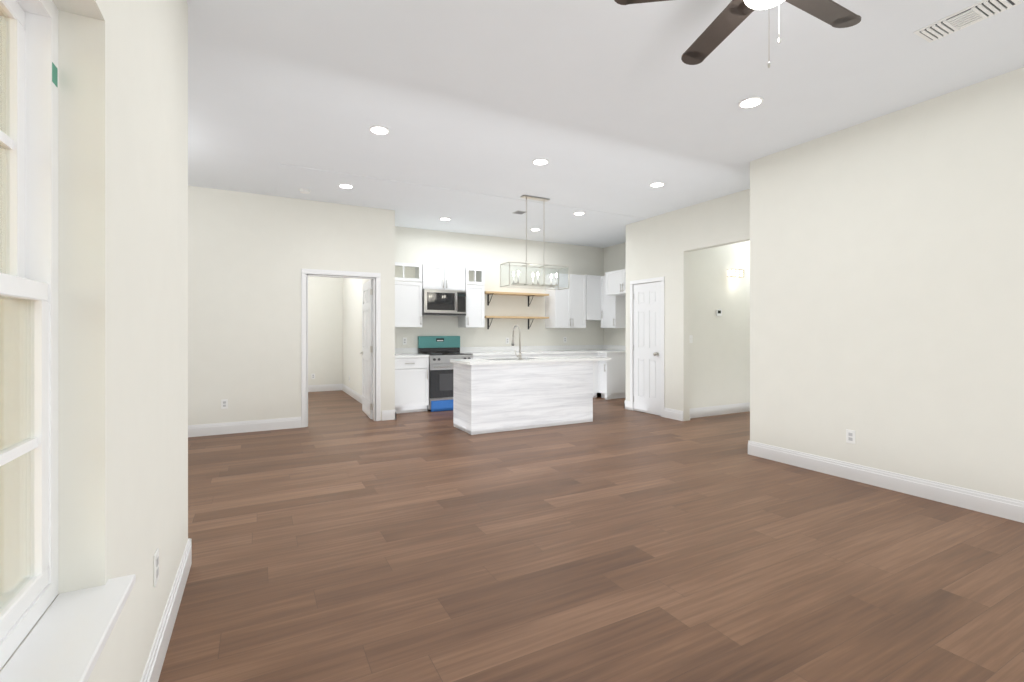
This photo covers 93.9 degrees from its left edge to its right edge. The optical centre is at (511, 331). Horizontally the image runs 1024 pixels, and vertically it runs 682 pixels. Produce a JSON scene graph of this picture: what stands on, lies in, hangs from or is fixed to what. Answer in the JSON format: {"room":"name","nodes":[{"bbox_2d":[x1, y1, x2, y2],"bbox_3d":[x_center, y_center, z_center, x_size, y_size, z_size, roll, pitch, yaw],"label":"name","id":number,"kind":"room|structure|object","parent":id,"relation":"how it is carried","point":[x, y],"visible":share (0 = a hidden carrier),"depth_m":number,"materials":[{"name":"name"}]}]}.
{"room":"living room","nodes":[
{"label":"living room","id":0,"kind":"room"},
{"bbox_2d":[0,0,187,681],"bbox_3d":[-0.422,-0.250,-0.148,0.215,3.050,6.135,0,0,-28],"label":"wall","id":1,"kind":"structure","parent":0,"point":[122,287],"depth_m":1.35,"materials":[{"name":"paint"}]},
{"bbox_2d":[0,0,57,669],"bbox_3d":[-0.915,-0.072,0.735,0.081,1.405,0.898,0,0,-28],"label":"window","id":2,"kind":"structure","parent":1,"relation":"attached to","point":[28,311],"depth_m":1.06,"materials":[{"name":"plastic"}]},
{"bbox_2d":[0,574,135,681],"bbox_3d":[-0.818,0.675,0.787,0.143,0.090,0.968,0,0,-28],"label":"window sill","id":3,"kind":"structure","parent":1,"relation":"attached to","point":[66,638],"depth_m":0.99,"materials":[{"name":"white wood"}]},
{"bbox_2d":[154,548,158,586],"bbox_3d":[-1.322,0.875,1.777,0.008,0.116,0.072,0,0,-28],"label":"electrical outlet plate","id":4,"kind":"object","parent":1,"relation":"attached to","point":[156,556],"depth_m":1.76,"materials":[{"name":"white plastic"}]},
{"bbox_2d":[140,538,191,681],"bbox_3d":[-0.325,1.204,-0.088,0.015,0.142,6.150,0,0,-28],"label":"baseboard","id":5,"kind":"structure","parent":1,"relation":"attached to","point":[154,664],"depth_m":1.95,"materials":[{"name":"white wood"}]},
{"bbox_2d":[188,186,394,424],"bbox_3d":[-3.666,-0.250,6.001,4.370,3.050,0.120,0,0,-28],"label":"wall","id":6,"kind":"structure","parent":0,"point":[251,256],"depth_m":6.17,"materials":[{"name":"paint"}]},
{"bbox_2d":[221,399,227,408],"bbox_3d":[-3.591,0.900,5.968,0.072,0.116,0.008,0,0,-28],"label":"electrical outlet plate","id":7,"kind":"object","parent":6,"relation":"attached to","point":[224,403],"depth_m":5.97,"materials":[{"name":"white plastic"}]},
{"bbox_2d":[188,417,300,436],"bbox_3d":[-4.174,1.204,5.654,3.088,0.142,0.015,0,0,-28],"label":"baseboard","id":8,"kind":"structure","parent":6,"relation":"attached to","point":[294,422],"depth_m":6.06,"materials":[{"name":"white wood"}]},
{"bbox_2d":[301,269,380,427],"bbox_3d":[-2.383,0.214,6.684,1.045,2.122,0.152,0,0,-28],"label":"door frame","id":9,"kind":"structure","parent":6,"relation":"attached to","point":[305,273],"depth_m":6.62,"materials":[{"name":"white wood"}]},
{"bbox_2d":[360,280,372,418],"bbox_3d":[-2.210,0.252,7.360,0.156,2.030,0.890,0,0,-28],"label":"bedroom door","id":10,"kind":"structure","parent":6,"relation":"in","point":[367,348],"depth_m":7.24,"materials":[{"name":"white wood"}]},
{"bbox_2d":[275,164,646,233],"bbox_3d":[-0.483,-1.772,6.841,5.180,0.004,1.330,0,0,-28],"label":"ceiling","id":11,"kind":"structure","parent":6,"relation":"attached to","point":[322,185],"depth_m":6.48,"materials":[{"name":"paint"}]},
{"bbox_2d":[308,276,342,384],"bbox_3d":[-5.133,-0.250,9.797,3.150,3.050,0.120,0,0,-28],"label":"wall","id":12,"kind":"structure","parent":0,"point":[325,330],"depth_m":10.32,"materials":[{"name":"paint"}]},
{"bbox_2d":[308,384,339,391],"bbox_3d":[-5.093,1.204,9.743,3.090,0.142,0.015,0,0,-28],"label":"baseboard","id":13,"kind":"structure","parent":12,"relation":"attached to","point":[327,387],"depth_m":10.29,"materials":[{"name":"white wood"}]},
{"bbox_2d":[343,278,372,394],"bbox_3d":[-2.768,-0.250,8.836,0.120,3.050,4.040,0,0,-28],"label":"wall","id":14,"kind":"structure","parent":0,"point":[352,327],"depth_m":9.40,"materials":[{"name":"paint"}]},
{"bbox_2d":[340,384,387,419],"bbox_3d":[-2.799,1.204,8.751,0.015,0.142,3.920,0,0,-28],"label":"baseboard","id":15,"kind":"structure","parent":14,"relation":"attached to","point":[349,391],"depth_m":9.03,"materials":[{"name":"white wood"}]},
{"bbox_2d":[395,226,602,352],"bbox_3d":[-0.108,-0.250,9.074,4.800,3.050,0.120,0,0,-28],"label":"wall","id":16,"kind":"structure","parent":0,"point":[489,254],"depth_m":8.96,"materials":[{"name":"paint"}]},
{"bbox_2d":[395,278,422,326],"bbox_3d":[-1.834,-0.478,7.878,0.621,0.796,0.364,0,0,-28],"label":"upper cabinet","id":17,"kind":"object","parent":16,"relation":"attached to","point":[412,280],"depth_m":7.76,"materials":[{"name":"white wood"}]},
{"bbox_2d":[411,264,470,290],"bbox_3d":[-1.221,-0.915,8.205,0.877,0.410,0.364,0,0,-28],"label":"upper cabinet","id":18,"kind":"object","parent":16,"relation":"attached to","point":[437,277],"depth_m":8.06,"materials":[{"name":"white wood"}]},
{"bbox_2d":[422,289,465,315],"bbox_3d":[-1.196,-0.492,8.159,0.744,0.425,0.466,0,0,-28],"label":"microwave","id":19,"kind":"object","parent":18,"relation":"attached to","point":[435,302],"visible":1,"depth_m":7.98,"materials":[{"name":"silver metal"}]},
{"bbox_2d":[458,282,483,327],"bbox_3d":[-0.724,-0.478,8.470,0.355,0.796,0.364,0,0,-28],"label":"upper cabinet","id":20,"kind":"object","parent":16,"relation":"attached to","point":[474,318],"depth_m":8.32,"materials":[{"name":"white wood"}]},
{"bbox_2d":[484,291,548,328],"bbox_3d":[0.065,-0.390,8.950,1.330,0.680,0.258,0,0,-28],"label":"floating shelves","id":21,"kind":"object","parent":16,"relation":"attached to","point":[488,293],"visible":0.96,"depth_m":8.86,"materials":[{"name":"brown wood"}]},
{"bbox_2d":[460,345,603,352],"bbox_3d":[0.493,0.319,9.313,3.266,0.098,0.020,0,0,-28],"label":"backsplash","id":22,"kind":"structure","parent":16,"relation":"attached to","point":[498,349],"depth_m":9.05,"materials":[{"name":"white tile"}]},
{"bbox_2d":[545,273,588,327],"bbox_3d":[1.084,-0.600,9.433,0.783,1.040,0.364,0,0,-28],"label":"upper cabinet","id":23,"kind":"object","parent":16,"relation":"attached to","point":[580,301],"depth_m":9.27,"materials":[{"name":"white wood"}]},
{"bbox_2d":[589,275,600,320],"bbox_3d":[1.554,-0.685,9.683,0.388,0.890,0.364,0,0,-28],"label":"upper cabinet","id":24,"kind":"object","parent":16,"relation":"attached to","point":[594,281],"depth_m":9.54,"materials":[{"name":"white wood"}]},
{"bbox_2d":[158,390,1023,681],"bbox_3d":[0.876,1.335,5.055,12.300,0.120,14.500,0,0,-28],"label":"floor","id":25,"kind":"structure","parent":0,"point":[342,536],"depth_m":2.64,"materials":[{"name":"brown wood"}]},
{"bbox_2d":[395,348,428,413],"bbox_3d":[-1.751,0.772,7.749,0.646,1.005,0.670,0,0,-28],"label":"base cabinet","id":26,"kind":"object","parent":25,"relation":"on","point":[411,379],"visible":0.67,"depth_m":7.53,"materials":[{"name":"white wood"}]},
{"bbox_2d":[418,336,472,411],"bbox_3d":[-1.116,0.672,8.052,0.752,1.205,0.728,0,0,-28],"label":"range","id":27,"kind":"object","parent":25,"relation":"on","point":[441,351],"visible":0.67,"depth_m":7.76,"materials":[{"name":"silver metal"}]},
{"bbox_2d":[473,353,523,358],"bbox_3d":[-0.373,0.842,8.504,0.972,0.865,0.634,0,0,-28],"label":"base cabinet","id":28,"kind":"object","parent":25,"relation":"on","point":[498,355],"depth_m":8.26,"materials":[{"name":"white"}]},
{"bbox_2d":[453,360,601,434],"bbox_3d":[0.293,0.841,6.690,2.134,0.867,0.627,0,0,-28],"label":"kitchen island","id":29,"kind":"object","parent":25,"relation":"on","point":[491,395],"depth_m":6.29,"materials":[{"name":"stone"}]},
{"bbox_2d":[450,356,609,363],"bbox_3d":[0.296,0.390,6.704,2.215,0.035,0.686,0,0,-28],"label":"island countertop","id":30,"kind":"structure","parent":29,"relation":"on","point":[556,359],"depth_m":6.46,"materials":[{"name":"white stone"}]},
{"bbox_2d":[511,325,521,359],"bbox_3d":[0.039,0.138,6.447,0.111,0.469,0.254,0,0,-28],"label":"gooseneck faucet","id":31,"kind":"object","parent":30,"relation":"on","point":[519,355],"visible":1,"depth_m":6.36,"materials":[{"name":"silver metal"}]},
{"bbox_2d":[524,353,567,356],"bbox_3d":[0.414,0.842,8.923,1.028,0.865,0.634,0,0,-28],"label":"base cabinet","id":32,"kind":"object","parent":25,"relation":"on","point":[525,354],"depth_m":8.65,"materials":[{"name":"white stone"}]},
{"bbox_2d":[568,353,579,355],"bbox_3d":[1.023,0.842,9.247,0.568,0.865,0.634,0,0,-28],"label":"base cabinet","id":33,"kind":"object","parent":25,"relation":"on","point":[569,354],"depth_m":8.96,"materials":[{"name":"white wood"}]},
{"bbox_2d":[580,353,599,397],"bbox_3d":[1.369,0.842,9.411,0.413,0.865,0.671,0,0,-28],"label":"base cabinet","id":34,"kind":"object","parent":25,"relation":"on","point":[596,367],"depth_m":9.21,"materials":[{"name":"white wood"}]},
{"bbox_2d":[600,353,625,399],"bbox_3d":[1.990,0.842,9.277,0.661,0.865,0.265,0,0,-28],"label":"base cabinet","id":35,"kind":"object","parent":25,"relation":"on","point":[609,379],"depth_m":9.13,"materials":[{"name":"white wood"}]},
{"bbox_2d":[472,349,599,356],"bbox_3d":[0.640,0.388,9.038,3.268,0.038,0.643,0,0,-28],"label":"countertop","id":36,"kind":"structure","parent":35,"relation":"on","point":[529,350],"depth_m":9.07,"materials":[{"name":"white stone"}]},
{"bbox_2d":[600,349,625,352],"bbox_3d":[2.012,0.388,9.260,0.638,0.038,0.255,0,0,-28],"label":"countertop","id":37,"kind":"structure","parent":35,"relation":"on","point":[601,350],"depth_m":9.33,"materials":[{"name":"white stone"}]},
{"bbox_2d":[187,0,1023,247],"bbox_3d":[0.876,-1.835,5.055,12.300,0.120,14.500,0,0,-28],"label":"ceiling","id":38,"kind":"structure","parent":0,"point":[610,106],"depth_m":3.50,"materials":[{"name":"paint"}]},
{"bbox_2d":[299,188,310,193],"bbox_3d":[-2.583,-1.755,5.955,0.140,0.040,0.140,0,0,-28],"label":"smoke detector","id":39,"kind":"object","parent":38,"relation":"attached to","point":[304,191],"visible":0.98,"depth_m":5.92,"materials":[{"name":"white plastic"}]},
{"bbox_2d":[338,184,353,188],"bbox_3d":[-2.015,-1.770,5.804,0.175,0.009,0.175,0,0,17],"label":"recessed light","id":40,"kind":"object","parent":38,"relation":"in","point":[347,186],"depth_m":5.80,"materials":[{"name":"white plastic"}]},
{"bbox_2d":[369,126,389,134],"bbox_3d":[-1.164,-1.770,4.195,0.175,0.009,0.175,0,0,17],"label":"recessed light","id":41,"kind":"object","parent":38,"relation":"in","point":[380,130],"depth_m":4.19,"materials":[{"name":"white plastic"}]},
{"bbox_2d":[513,210,525,213],"bbox_3d":[0.113,-1.766,7.062,0.160,0.008,0.160,0,0,-28],"label":"ceiling vent","id":42,"kind":"object","parent":38,"relation":"in","point":[519,212],"visible":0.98,"depth_m":7.05,"materials":[{"name":"grey plastic"}]},
{"bbox_2d":[500,195,568,289],"bbox_3d":[0.307,-1.176,6.304,0.908,1.186,0.258,0,0,-28],"label":"chandelier","id":43,"kind":"object","parent":38,"relation":"hanging from","point":[537,284],"visible":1,"depth_m":6.29,"materials":[{"name":"silver metal"}]},
{"bbox_2d":[532,158,548,164],"bbox_3d":[0.297,-1.770,4.973,0.175,0.009,0.175,0,0,17],"label":"recessed light","id":44,"kind":"object","parent":38,"relation":"in","point":[540,161],"depth_m":4.95,"materials":[{"name":"white plastic"}]},
{"bbox_2d":[573,212,584,214],"bbox_3d":[1.002,-1.770,7.139,0.175,0.009,0.175,0,0,17],"label":"recessed light","id":45,"kind":"object","parent":38,"relation":"in","point":[576,213],"depth_m":7.12,"materials":[{"name":"white plastic"}]},
{"bbox_2d":[650,182,664,186],"bbox_3d":[1.744,-1.770,5.744,0.175,0.009,0.175,0,0,17],"label":"recessed light","id":46,"kind":"object","parent":38,"relation":"in","point":[657,184],"depth_m":5.72,"materials":[{"name":"white plastic"}]},
{"bbox_2d":[614,0,860,67],"bbox_3d":[1.161,-1.440,2.091,1.210,0.670,1.266,0,0,-28],"label":"ceiling fan","id":47,"kind":"object","parent":38,"relation":"hanging from","point":[733,15],"visible":1,"depth_m":2.31,"materials":[{"name":"wood"}]},
{"bbox_2d":[738,97,762,107],"bbox_3d":[1.842,-1.770,3.689,0.175,0.009,0.175,0,0,17],"label":"recessed light","id":48,"kind":"object","parent":38,"relation":"in","point":[750,102],"depth_m":3.68,"materials":[{"name":"white plastic"}]},
{"bbox_2d":[913,0,1021,42],"bbox_3d":[2.561,-1.769,2.701,0.210,0.012,0.400,0,0,-28],"label":"air vent","id":49,"kind":"object","parent":38,"relation":"attached to","point":[964,18],"visible":1,"depth_m":2.69,"materials":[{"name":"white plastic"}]},
{"bbox_2d":[603,243,625,345],"bbox_3d":[2.662,-0.250,8.850,0.120,3.050,2.880,0,0,-28],"label":"wall","id":50,"kind":"structure","parent":0,"point":[614,257],"depth_m":9.78,"materials":[{"name":"paint"}]},
{"bbox_2d":[601,276,625,327],"bbox_3d":[2.031,-0.600,9.497,0.382,1.040,0.454,0,0,-28],"label":"upper cabinet","id":51,"kind":"object","parent":50,"relation":"attached to","point":[613,309],"depth_m":9.34,"materials":[{"name":"white wood"}]},
{"bbox_2d":[604,345,625,348],"bbox_3d":[2.138,0.319,9.680,0.020,0.098,0.878,0,0,-28],"label":"backsplash","id":52,"kind":"structure","parent":50,"relation":"attached to","point":[605,346],"depth_m":9.75,"materials":[{"name":"white tile"}]},
{"bbox_2d":[605,269,625,296],"bbox_3d":[2.275,-0.918,8.797,0.609,0.435,0.990,0,0,-28],"label":"upper cabinet","id":53,"kind":"object","parent":50,"relation":"attached to","point":[615,281],"depth_m":8.87,"materials":[{"name":"white wood"}]},
{"bbox_2d":[626,189,749,420],"bbox_3d":[2.608,-0.250,6.675,0.120,3.050,2.870,0,0,-28],"label":"wall","id":54,"kind":"structure","parent":0,"point":[664,245],"depth_m":6.92,"materials":[{"name":"paint"}]},
{"bbox_2d":[634,282,660,415],"bbox_3d":[2.128,0.256,7.492,0.190,2.022,0.590,0,0,-28],"label":"pantry door","id":55,"kind":"structure","parent":54,"relation":"in","point":[647,348],"depth_m":7.47,"materials":[{"name":"white wood"}]},
{"bbox_2d":[630,277,664,416],"bbox_3d":[2.157,0.223,7.505,0.136,2.105,0.740,0,0,-28],"label":"door frame","id":56,"kind":"structure","parent":54,"relation":"attached to","point":[650,280],"depth_m":7.39,"materials":[{"name":"white wood"}]},
{"bbox_2d":[664,408,683,420],"bbox_3d":[2.364,1.204,6.992,0.015,0.142,0.360,0,0,-28],"label":"baseboard","id":57,"kind":"structure","parent":54,"relation":"attached to","point":[668,413],"depth_m":6.98,"materials":[{"name":"white wood"}]},
{"bbox_2d":[690,241,749,408],"bbox_3d":[4.020,-0.250,7.874,3.500,3.050,0.120,0,0,-28],"label":"wall","id":58,"kind":"structure","parent":0,"point":[719,360],"depth_m":7.37,"materials":[{"name":"paint"}]},
{"bbox_2d":[716,309,721,315],"bbox_3d":[3.185,-0.295,7.347,0.110,0.100,0.024,0,0,-28],"label":"thermostat","id":59,"kind":"object","parent":58,"relation":"attached to","point":[718,312],"visible":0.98,"depth_m":7.33,"materials":[{"name":"white plastic"}]},
{"bbox_2d":[690,402,749,417],"bbox_3d":[4.052,1.204,7.815,3.500,0.142,0.015,0,0,-28],"label":"baseboard","id":60,"kind":"structure","parent":58,"relation":"attached to","point":[740,407],"depth_m":7.35,"materials":[{"name":"white wood"}]},
{"bbox_2d":[727,269,743,277],"bbox_3d":[3.482,-0.915,7.460,0.288,0.116,0.104,0,0,-28],"label":"sconce","id":61,"kind":"object","parent":58,"relation":"attached to","point":[739,273],"visible":0.96,"depth_m":7.41,"materials":[{"name":"white metal"}]},
{"bbox_2d":[750,67,1023,500],"bbox_3d":[3.997,-0.250,2.259,0.120,3.050,6.230,0,0,-28],"label":"wall","id":62,"kind":"structure","parent":0,"point":[887,288],"depth_m":3.81,"materials":[{"name":"paint"}]},
{"bbox_2d":[846,429,854,443],"bbox_3d":[2.928,0.905,4.131,0.008,0.116,0.072,0,0,-28],"label":"electrical outlet plate","id":63,"kind":"object","parent":62,"relation":"attached to","point":[850,436],"depth_m":4.13,"materials":[{"name":"white plastic"}]},
{"bbox_2d":[748,440,1023,522],"bbox_3d":[3.934,1.204,2.233,0.015,0.142,6.245,0,0,-28],"label":"baseboard","id":64,"kind":"structure","parent":62,"relation":"attached to","point":[998,506],"depth_m":3.80,"materials":[{"name":"white wood"}]}
]}

